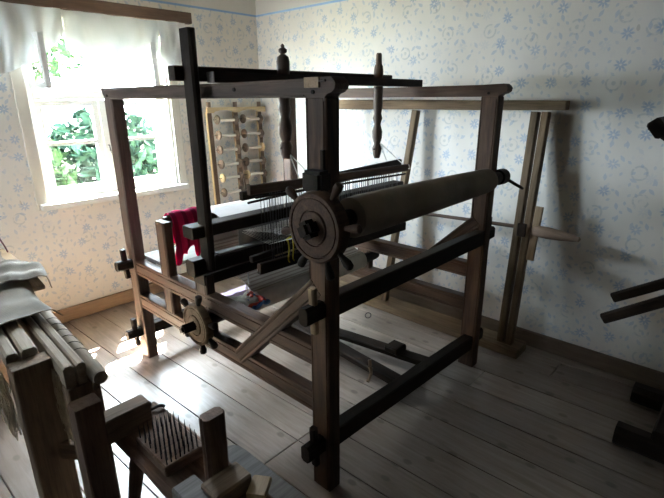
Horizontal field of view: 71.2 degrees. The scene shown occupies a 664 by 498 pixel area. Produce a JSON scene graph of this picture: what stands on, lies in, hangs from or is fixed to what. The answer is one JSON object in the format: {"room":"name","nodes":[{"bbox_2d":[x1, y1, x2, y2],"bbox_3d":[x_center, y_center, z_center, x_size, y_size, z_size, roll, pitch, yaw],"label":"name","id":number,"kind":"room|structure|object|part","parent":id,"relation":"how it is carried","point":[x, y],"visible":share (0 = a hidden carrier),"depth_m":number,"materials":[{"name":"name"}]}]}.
{"room":"weaving room","nodes":[
{"label":"weaving room","id":0,"kind":"room"},
{"bbox_2d":[0,0,260,311],"bbox_3d":[-2.150,-0.700,3.133,0.200,2.620,4.641,16,24,40],"label":"wall","id":1,"kind":"structure","parent":0,"point":[78,247],"depth_m":3.62,"materials":[{"name":"paper"}]},
{"bbox_2d":[9,16,189,210],"bbox_3d":[-1.656,-1.000,3.434,0.395,1.260,1.160,16,24,40],"label":"window","id":2,"kind":"structure","parent":1,"relation":"in","point":[29,104],"depth_m":3.43,"materials":[{"name":"beige paint"}]},
{"bbox_3d":[-2.021,-0.874,3.053,0.021,1.260,0.074,16,24,40],"label":"casing","id":3,"kind":"part","parent":2,"relation":"part of","materials":[{"name":"beige paint"}]},
{"bbox_2d":[0,1,63,74],"bbox_3d":[-2.045,-1.256,2.768,0.069,0.422,0.867,16,24,40],"label":"curtain","id":4,"kind":"object","parent":2,"relation":"hanging from","point":[18,48],"visible":0.91,"depth_m":2.89,"materials":[{"name":"fabric"}]},
{"bbox_3d":[-2.055,-0.901,3.186,0.050,1.145,0.035,16,24,40],"label":"frame","id":5,"kind":"part","parent":2,"relation":"part of","materials":[{"name":"white paint"}]},
{"bbox_3d":[-1.900,-0.754,3.409,0.040,0.648,0.418,16,24,40],"label":"sash","id":6,"kind":"part","parent":2,"relation":"part of","materials":[{"name":"white paint"}]},
{"bbox_2d":[0,0,191,24],"bbox_3d":[-2.171,-1.462,2.592,0.054,0.083,3.090,16,24,40],"label":"rail","id":7,"kind":"object","parent":2,"relation":"attached to","point":[90,6],"visible":0.98,"depth_m":3.23,"materials":[{"name":"brown wood"}]},
{"bbox_3d":[-1.735,-0.482,3.683,0.050,0.038,0.900,16,24,40],"label":"frame","id":8,"kind":"part","parent":2,"relation":"part of","materials":[{"name":"white paint"}]},
{"bbox_2d":[61,9,159,66],"bbox_3d":[-1.536,-1.476,3.297,0.070,0.337,0.677,16,24,40],"label":"curtain valance","id":9,"kind":"object","parent":2,"relation":"hanging from","point":[119,41],"visible":0.94,"depth_m":3.27,"materials":[{"name":"fabric"}]},
{"bbox_3d":[-1.667,-0.425,3.636,0.175,0.042,1.130,16,24,40],"label":"sill","id":10,"kind":"part","parent":2,"relation":"part of","materials":[{"name":"white paint"}]},
{"bbox_3d":[-1.575,-0.865,3.744,0.040,0.648,0.418,16,24,40],"label":"sash","id":11,"kind":"part","parent":2,"relation":"part of","materials":[{"name":"white paint"}]},
{"bbox_3d":[-1.422,-1.117,3.838,0.050,1.145,0.035,16,24,40],"label":"frame","id":12,"kind":"part","parent":2,"relation":"part of","materials":[{"name":"white paint"}]},
{"bbox_2d":[156,20,184,65],"bbox_3d":[-1.221,-1.573,3.582,0.058,0.332,0.246,14,23,37],"label":"curtain","id":13,"kind":"object","parent":2,"relation":"hanging from","point":[170,50],"visible":0.67,"depth_m":3.55,"materials":[{"name":"fabric"}]},
{"bbox_3d":[-1.285,-1.125,3.811,0.021,1.260,0.074,16,24,40],"label":"casing","id":14,"kind":"part","parent":2,"relation":"part of","materials":[{"name":"beige paint"}]},
{"bbox_2d":[52,272,194,323],"bbox_3d":[-2.069,0.520,3.441,0.022,0.109,4.096,16,24,40],"label":"baseboard","id":15,"kind":"structure","parent":1,"relation":"attached to","point":[84,309],"depth_m":3.67,"materials":[{"name":"brown wood"}]},
{"bbox_2d":[0,276,663,497],"bbox_3d":[-0.227,1.083,1.898,5.196,0.030,4.777,16,24,40],"label":"floor","id":16,"kind":"structure","parent":0,"point":[538,423],"depth_m":2.44,"materials":[{"name":"brown wood"}]},
{"bbox_2d":[0,248,38,387],"bbox_3d":[-2.190,0.486,2.577,0.510,0.710,0.880,16,24,40],"label":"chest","id":17,"kind":"object","parent":16,"relation":"on","point":[6,255],"visible":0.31,"depth_m":2.69,"materials":[{"name":"brown wood"}]},
{"bbox_3d":[-2.192,0.162,2.471,0.510,0.029,0.880,16,24,40],"label":"chest lid","id":18,"kind":"part","parent":17,"relation":"part of","materials":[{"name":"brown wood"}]},
{"bbox_2d":[0,277,120,497],"bbox_3d":[-1.302,0.604,2.095,1.376,0.772,0.364,16,24,40],"label":"flax brake","id":19,"kind":"object","parent":16,"relation":"on","point":[52,458],"visible":0.76,"depth_m":1.66,"materials":[{"name":"brown wood"}]},
{"bbox_3d":[-1.484,0.279,1.981,0.040,0.077,1.076,-17,25,-41],"label":"brake blade","id":20,"kind":"part","parent":19,"relation":"part of","materials":[{"name":"brown wood"}]},
{"bbox_3d":[-1.448,0.267,2.017,0.051,0.076,1.076,-17,25,-41],"label":"brake blade","id":21,"kind":"part","parent":19,"relation":"part of","materials":[{"name":"brown wood"}]},
{"bbox_2d":[0,259,51,287],"bbox_3d":[-1.549,0.140,2.229,0.397,0.110,0.322,16,24,40],"label":"linen cloth","id":22,"kind":"object","parent":19,"relation":"on","point":[11,269],"visible":1,"depth_m":2.22,"materials":[{"name":"white fabric"}]},
{"bbox_2d":[0,280,62,325],"bbox_3d":[-1.462,0.235,1.964,0.626,0.048,0.426,16,24,40],"label":"linen cloth","id":23,"kind":"object","parent":19,"relation":"on","point":[18,300],"visible":0.86,"depth_m":1.94,"materials":[{"name":"white fabric"}]},
{"bbox_2d":[0,368,72,444],"bbox_3d":[-1.065,0.572,1.653,0.272,0.298,0.100,-1,18,-1],"label":"flax tow","id":24,"kind":"object","parent":19,"relation":"on","point":[7,405],"visible":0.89,"depth_m":1.64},
{"bbox_3d":[-1.051,0.740,1.725,0.077,0.738,0.126,16,24,40],"label":"post","id":25,"kind":"part","parent":19,"relation":"part of","materials":[{"name":"brown wood"}]},
{"bbox_3d":[-1.333,0.300,1.996,0.035,0.086,1.286,-17,24,-42],"label":"brake blade","id":26,"kind":"part","parent":19,"relation":"part of","materials":[{"name":"brown wood"}]},
{"bbox_3d":[-1.306,0.296,2.025,0.032,0.092,1.286,-17,24,-42],"label":"brake blade","id":27,"kind":"part","parent":19,"relation":"part of","materials":[{"name":"brown wood"}]},
{"bbox_3d":[-0.870,0.778,1.712,0.061,0.672,0.106,16,24,40],"label":"post","id":28,"kind":"part","parent":19,"relation":"part of","materials":[{"name":"brown wood"}]},
{"bbox_2d":[68,393,305,497],"bbox_3d":[-0.416,0.822,1.529,0.953,0.703,0.382,12,22,33],"label":"bench","id":29,"kind":"object","parent":16,"relation":"on","point":[223,470],"visible":0.91,"depth_m":1.53,"materials":[{"name":"brown wood"}]},
{"bbox_3d":[-0.814,0.815,1.631,0.071,0.652,0.087,16,24,40],"label":"bench arm post","id":30,"kind":"part","parent":29,"relation":"part of","materials":[{"name":"brown wood"}]},
{"bbox_3d":[-0.749,0.615,1.681,0.075,0.095,0.164,16,24,40],"label":"bench arm","id":31,"kind":"part","parent":29,"relation":"part of","materials":[{"name":"brown wood"}]},
{"bbox_3d":[-0.731,0.911,1.718,0.056,0.424,0.056,25,22,38],"label":"leg","id":32,"kind":"part","parent":29,"relation":"part of","materials":[{"name":"brown wood"}]},
{"bbox_2d":[136,410,202,476],"bbox_3d":[-0.548,0.644,1.567,0.205,0.095,0.144,16,24,40],"label":"hackle","id":33,"kind":"object","parent":29,"relation":"on","point":[170,446],"visible":0.99,"depth_m":1.54,"materials":[{"name":"brown wood"}]},
{"bbox_3d":[-0.361,0.611,1.432,0.047,0.242,0.076,16,24,40],"label":"peg post","id":34,"kind":"part","parent":29,"relation":"part of","materials":[{"name":"brown wood"}]},
{"bbox_2d":[205,102,265,204],"bbox_3d":[-0.845,-0.564,4.379,0.082,1.575,0.635,16,24,40],"label":"rack","id":35,"kind":"object","parent":16,"relation":"on","point":[258,109],"visible":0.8,"depth_m":4.15,"materials":[{"name":"brown wood"}]},
{"bbox_2d":[213,115,238,124],"bbox_3d":[-0.922,-1.129,4.053,0.082,0.090,0.275,16,24,40],"label":"spool","id":36,"kind":"object","parent":35,"relation":"on","point":[217,119],"visible":1,"depth_m":4.04,"materials":[{"name":"brown wood"}]},
{"bbox_2d":[214,130,240,139],"bbox_3d":[-0.918,-1.004,4.090,0.082,0.090,0.275,16,24,40],"label":"spool","id":37,"kind":"object","parent":35,"relation":"on","point":[218,134],"visible":1,"depth_m":4.08,"materials":[{"name":"brown wood"}]},
{"bbox_2d":[216,145,240,154],"bbox_3d":[-0.914,-0.884,4.126,0.082,0.090,0.275,16,24,40],"label":"spool","id":38,"kind":"object","parent":35,"relation":"on","point":[220,149],"visible":1,"depth_m":4.10,"materials":[{"name":"brown wood"}]},
{"bbox_2d":[218,159,242,168],"bbox_3d":[-0.910,-0.764,4.162,0.082,0.090,0.275,16,24,40],"label":"spool","id":39,"kind":"object","parent":35,"relation":"on","point":[239,163],"visible":1,"depth_m":4.14,"materials":[{"name":"brown wood"}]},
{"bbox_2d":[219,172,243,182],"bbox_3d":[-0.906,-0.649,4.196,0.082,0.090,0.275,16,24,40],"label":"spool","id":40,"kind":"object","parent":35,"relation":"on","point":[240,176],"visible":1,"depth_m":4.18,"materials":[{"name":"brown wood"}]},
{"bbox_2d":[221,186,244,196],"bbox_3d":[-0.902,-0.525,4.233,0.082,0.090,0.275,16,24,40],"label":"spool","id":41,"kind":"object","parent":35,"relation":"on","point":[224,192],"visible":0.87,"depth_m":4.20,"materials":[{"name":"brown wood"}]},
{"bbox_3d":[-0.851,-1.250,4.157,0.020,0.047,0.635,16,24,40],"label":"head rail","id":42,"kind":"part","parent":35,"relation":"part of","materials":[{"name":"brown wood"}]},
{"bbox_2d":[242,159,248,190],"bbox_3d":[-0.801,-0.354,4.567,0.109,1.063,0.040,-3,18,-8],"label":"wooden lath","id":43,"kind":"object","parent":35,"relation":"attached to","point":[246,181],"visible":0.12,"depth_m":4.43,"materials":[{"name":"brown wood"}]},
{"bbox_2d":[239,114,262,122],"bbox_3d":[-0.736,-1.192,4.245,0.082,0.090,0.275,16,24,40],"label":"spool","id":44,"kind":"object","parent":35,"relation":"on","point":[243,118],"visible":1,"depth_m":4.22,"materials":[{"name":"brown wood"}]},
{"bbox_2d":[240,129,263,137],"bbox_3d":[-0.732,-1.068,4.282,0.082,0.090,0.275,16,24,40],"label":"spool","id":45,"kind":"object","parent":35,"relation":"on","point":[244,133],"visible":1,"depth_m":4.26,"materials":[{"name":"brown wood"}]},
{"bbox_2d":[242,142,265,151],"bbox_3d":[-0.728,-0.948,4.318,0.082,0.090,0.275,16,24,40],"label":"spool","id":46,"kind":"object","parent":35,"relation":"on","point":[261,146],"visible":1,"depth_m":4.30,"materials":[{"name":"brown wood"}]},
{"bbox_2d":[243,156,265,165],"bbox_3d":[-0.724,-0.828,4.354,0.082,0.090,0.275,16,24,40],"label":"spool","id":47,"kind":"object","parent":35,"relation":"on","point":[262,160],"visible":1,"depth_m":4.33,"materials":[{"name":"brown wood"}]},
{"bbox_2d":[244,169,266,178],"bbox_3d":[-0.720,-0.713,4.388,0.082,0.090,0.275,16,24,40],"label":"spool","id":48,"kind":"object","parent":35,"relation":"on","point":[263,172],"visible":1,"depth_m":4.37,"materials":[{"name":"brown wood"}]},
{"bbox_2d":[101,27,523,491],"bbox_3d":[-0.069,-0.175,2.698,1.914,1.865,1.779,16,24,40],"label":"hand loom","id":49,"kind":"object","parent":16,"relation":"on","point":[294,238],"visible":1,"depth_m":2.19,"materials":[{"name":"brown wood"}]},
{"bbox_3d":[-1.205,-0.068,2.818,0.099,1.602,0.069,16,24,40],"label":"post","id":50,"kind":"part","parent":49,"relation":"part of","materials":[{"name":"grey wood"}]},
{"bbox_3d":[-0.764,-0.071,3.321,0.061,0.071,1.240,16,24,40],"label":"cross rail","id":51,"kind":"part","parent":49,"relation":"part of","materials":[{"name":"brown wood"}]},
{"bbox_3d":[-0.909,0.105,2.583,0.095,0.535,0.050,16,24,40],"label":"breast post","id":52,"kind":"part","parent":49,"relation":"part of","materials":[{"name":"brown wood"}]},
{"bbox_3d":[-0.761,0.367,3.463,0.061,0.071,1.240,16,24,40],"label":"cross rail","id":53,"kind":"part","parent":49,"relation":"part of","materials":[{"name":"brown wood"}]},
{"bbox_2d":[164,207,200,265],"bbox_3d":[-0.826,-0.080,2.666,0.130,0.311,0.239,16,24,40],"label":"cloth","id":54,"kind":"object","parent":49,"relation":"hanging from","point":[180,218],"visible":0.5,"depth_m":2.59,"materials":[{"name":"red fabric"}]},
{"bbox_3d":[-0.567,-0.388,1.973,0.080,1.005,0.035,16,24,40],"label":"batten arm","id":55,"kind":"part","parent":49,"relation":"part of","materials":[{"name":"brown wood"}]},
{"bbox_3d":[-0.646,-0.664,2.026,1.501,0.006,0.006,16,24,40],"label":"moulding","id":56,"kind":"part","parent":49,"relation":"part of","materials":[{"name":"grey wood"}]},
{"bbox_3d":[-0.644,0.278,2.383,0.110,0.325,0.050,16,24,40],"label":"knee post","id":57,"kind":"part","parent":49,"relation":"part of","materials":[{"name":"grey wood"}]},
{"bbox_3d":[-0.647,-0.707,2.013,1.701,0.008,0.006,16,24,40],"label":"moulding","id":58,"kind":"part","parent":49,"relation":"part of","materials":[{"name":"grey wood"}]},
{"bbox_3d":[-0.615,0.263,2.356,1.521,0.091,0.061,16,24,40],"label":"rail","id":59,"kind":"part","parent":49,"relation":"part of","materials":[{"name":"brown wood"}]},
{"bbox_3d":[-0.613,-0.688,2.038,1.755,0.076,0.066,16,24,40],"label":"rail","id":60,"kind":"part","parent":49,"relation":"part of","materials":[{"name":"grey wood"}]},
{"bbox_3d":[-0.614,0.473,2.424,1.521,0.091,0.061,16,24,40],"label":"rail","id":61,"kind":"part","parent":49,"relation":"part of","materials":[{"name":"brown wood"}]},
{"bbox_2d":[220,285,248,296],"bbox_3d":[-0.718,0.356,3.512,0.092,0.105,0.301,16,24,40],"label":"cloth","id":62,"kind":"object","parent":49,"relation":"on","point":[241,290],"visible":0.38,"depth_m":3.48,"materials":[{"name":"white fabric"}]},
{"bbox_2d":[229,291,269,309],"bbox_3d":[-0.437,0.275,2.453,0.224,0.062,0.173,16,24,40],"label":"bundle","id":63,"kind":"object","parent":49,"relation":"on","point":[250,299],"visible":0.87,"depth_m":2.41,"materials":[{"name":"fabric"}]},
{"bbox_3d":[-0.324,-0.369,3.726,0.100,1.602,0.069,16,24,40],"label":"post","id":64,"kind":"part","parent":49,"relation":"part of","materials":[{"name":"brown wood"}]},
{"bbox_3d":[-0.135,-0.400,2.244,0.253,0.170,0.011,16,24,40],"label":"harness cord","id":65,"kind":"part","parent":49,"relation":"part of","materials":[{"name":"white fabric"}]},
{"bbox_3d":[0.019,-0.350,2.452,0.008,0.010,1.155,16,25,40],"label":"heddle rod","id":66,"kind":"part","parent":49,"relation":"part of","materials":[{"name":"brown wood"}]},
{"bbox_3d":[-0.028,0.260,1.785,0.100,1.602,0.069,16,24,40],"label":"post","id":67,"kind":"part","parent":49,"relation":"part of","materials":[{"name":"brown wood"}]},
{"bbox_3d":[0.054,-0.326,2.315,0.008,0.010,1.100,16,22,40],"label":"heddle rod","id":68,"kind":"part","parent":49,"relation":"part of","materials":[{"name":"brown wood"}]},
{"bbox_3d":[0.236,-0.023,3.291,0.110,0.325,0.050,16,24,40],"label":"knee post","id":69,"kind":"part","parent":49,"relation":"part of","materials":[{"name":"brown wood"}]},
{"bbox_3d":[0.364,-0.570,2.756,0.249,0.170,0.011,16,24,40],"label":"harness cord","id":70,"kind":"part","parent":49,"relation":"part of","materials":[{"name":"white fabric"}]},
{"bbox_3d":[0.267,0.171,3.332,1.521,0.091,0.062,16,24,40],"label":"rail","id":71,"kind":"part","parent":49,"relation":"part of","materials":[{"name":"brown wood"}]},
{"bbox_3d":[0.420,0.682,2.422,0.061,0.091,1.242,16,21,40],"label":"cross rail","id":72,"kind":"part","parent":49,"relation":"part of","materials":[{"name":"brown wood"}]},
{"bbox_3d":[0.265,-0.038,3.264,1.521,0.091,0.062,16,24,40],"label":"rail","id":73,"kind":"part","parent":49,"relation":"part of","materials":[{"name":"brown wood"}]},
{"bbox_3d":[0.423,0.072,2.217,0.057,0.086,1.240,16,23,40],"label":"cross rail","id":74,"kind":"part","parent":49,"relation":"part of","materials":[{"name":"brown wood"}]},
{"bbox_3d":[0.268,-0.989,2.946,1.755,0.076,0.066,16,24,40],"label":"rail","id":75,"kind":"part","parent":49,"relation":"part of","materials":[{"name":"brown wood"}]},
{"bbox_3d":[0.853,-0.041,2.693,0.100,1.602,0.069,16,24,40],"label":"post","id":76,"kind":"part","parent":49,"relation":"part of","materials":[{"name":"brown wood"}]},
{"bbox_2d":[339,100,580,358],"bbox_3d":[0.704,-0.224,3.280,1.950,1.589,0.230,16,24,40],"label":"frame","id":77,"kind":"object","parent":16,"relation":"on","point":[529,229],"visible":0.89,"depth_m":2.96,"materials":[{"name":"brown wood"}]},
{"bbox_3d":[0.505,-0.281,3.476,0.048,1.466,0.052,22,24,38],"label":"frame post","id":78,"kind":"part","parent":77,"relation":"part of","materials":[{"name":"brown wood"}]},
{"bbox_3d":[0.866,-0.208,3.152,1.021,0.023,0.024,13,22,41],"label":"spindle rod","id":79,"kind":"part","parent":77,"relation":"part of","materials":[{"name":"brown wood"}]},
{"bbox_3d":[1.159,-0.098,2.899,0.043,1.460,0.056,16,19,40],"label":"frame post","id":80,"kind":"part","parent":77,"relation":"part of","materials":[{"name":"brown wood"}]},
{"bbox_3d":[1.201,-0.086,2.861,0.041,1.460,0.056,16,19,40],"label":"frame post","id":81,"kind":"part","parent":77,"relation":"part of","materials":[{"name":"brown wood"}]},
{"bbox_3d":[1.312,-0.083,2.713,0.265,0.071,0.072,18,26,41],"label":"spindle handle","id":82,"kind":"part","parent":77,"relation":"part of","materials":[{"name":"brown wood"}]},
{"bbox_2d":[600,117,663,463],"bbox_3d":[1.829,0.181,1.757,1.297,1.745,0.720,16,24,40],"label":"reel","id":83,"kind":"object","parent":16,"relation":"on","point":[647,444],"visible":1,"depth_m":2.12,"materials":[{"name":"brown wood"}]},
{"bbox_3d":[1.397,0.156,1.752,0.030,0.045,0.745,-19,-10,-44],"label":"arm","id":84,"kind":"part","parent":83,"relation":"part of","materials":[{"name":"brown wood"}]},
{"bbox_3d":[1.540,0.093,1.908,0.030,0.045,0.745,-19,-8,-44],"label":"arm","id":85,"kind":"part","parent":83,"relation":"part of","materials":[{"name":"brown wood"}]},
{"bbox_3d":[1.409,-0.229,1.613,0.030,0.045,0.680,-19,60,-44],"label":"arm","id":86,"kind":"part","parent":83,"relation":"part of","materials":[{"name":"brown wood"}]},
{"bbox_3d":[1.722,0.817,2.207,0.260,0.055,0.510,16,24,40],"label":"board","id":87,"kind":"part","parent":83,"relation":"part of","materials":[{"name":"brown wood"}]},
{"bbox_2d":[255,0,663,371],"bbox_3d":[1.218,-0.669,2.971,4.978,2.620,0.200,16,24,40],"label":"wall","id":88,"kind":"structure","parent":0,"point":[602,179],"depth_m":2.85,"materials":[{"name":"paper"}]},
{"bbox_2d":[339,274,663,390],"bbox_3d":[1.150,0.551,3.281,4.978,0.109,0.022,16,24,40],"label":"baseboard","id":89,"kind":"structure","parent":88,"relation":"attached to","point":[634,372],"depth_m":2.97,"materials":[{"name":"brown wood"}]},
{"label":"outside","id":90,"kind":"structure","parent":0,"visible":0},
{"bbox_3d":[-11.086,-2.297,13.759,27.122,0.200,21.000,16,24,40],"label":"ground","id":91,"kind":"structure","parent":90,"visible":0},
{"bbox_2d":[31,38,85,90],"bbox_3d":[-6.721,-3.283,9.301,2.696,4.399,3.809,16,24,40],"label":"tree","id":92,"kind":"object","parent":91,"relation":"on","point":[53,64],"visible":0.12,"depth_m":9.50,"materials":[{"name":"green plant"}]},
{"bbox_2d":[48,139,77,186],"bbox_3d":[-4.429,-0.750,6.013,1.573,2.009,2.099,16,24,40],"label":"shrub","id":93,"kind":"object","parent":91,"relation":"on","point":[57,157],"visible":0.02,"depth_m":6.34,"materials":[{"name":"green plant"}]},
{"bbox_2d":[47,106,158,184],"bbox_3d":[-3.760,-1.335,7.811,1.578,2.128,2.098,16,24,40],"label":"shrub","id":94,"kind":"object","parent":91,"relation":"on","point":[84,157],"visible":0.25,"depth_m":7.36,"materials":[{"name":"green plant"}]}
]}

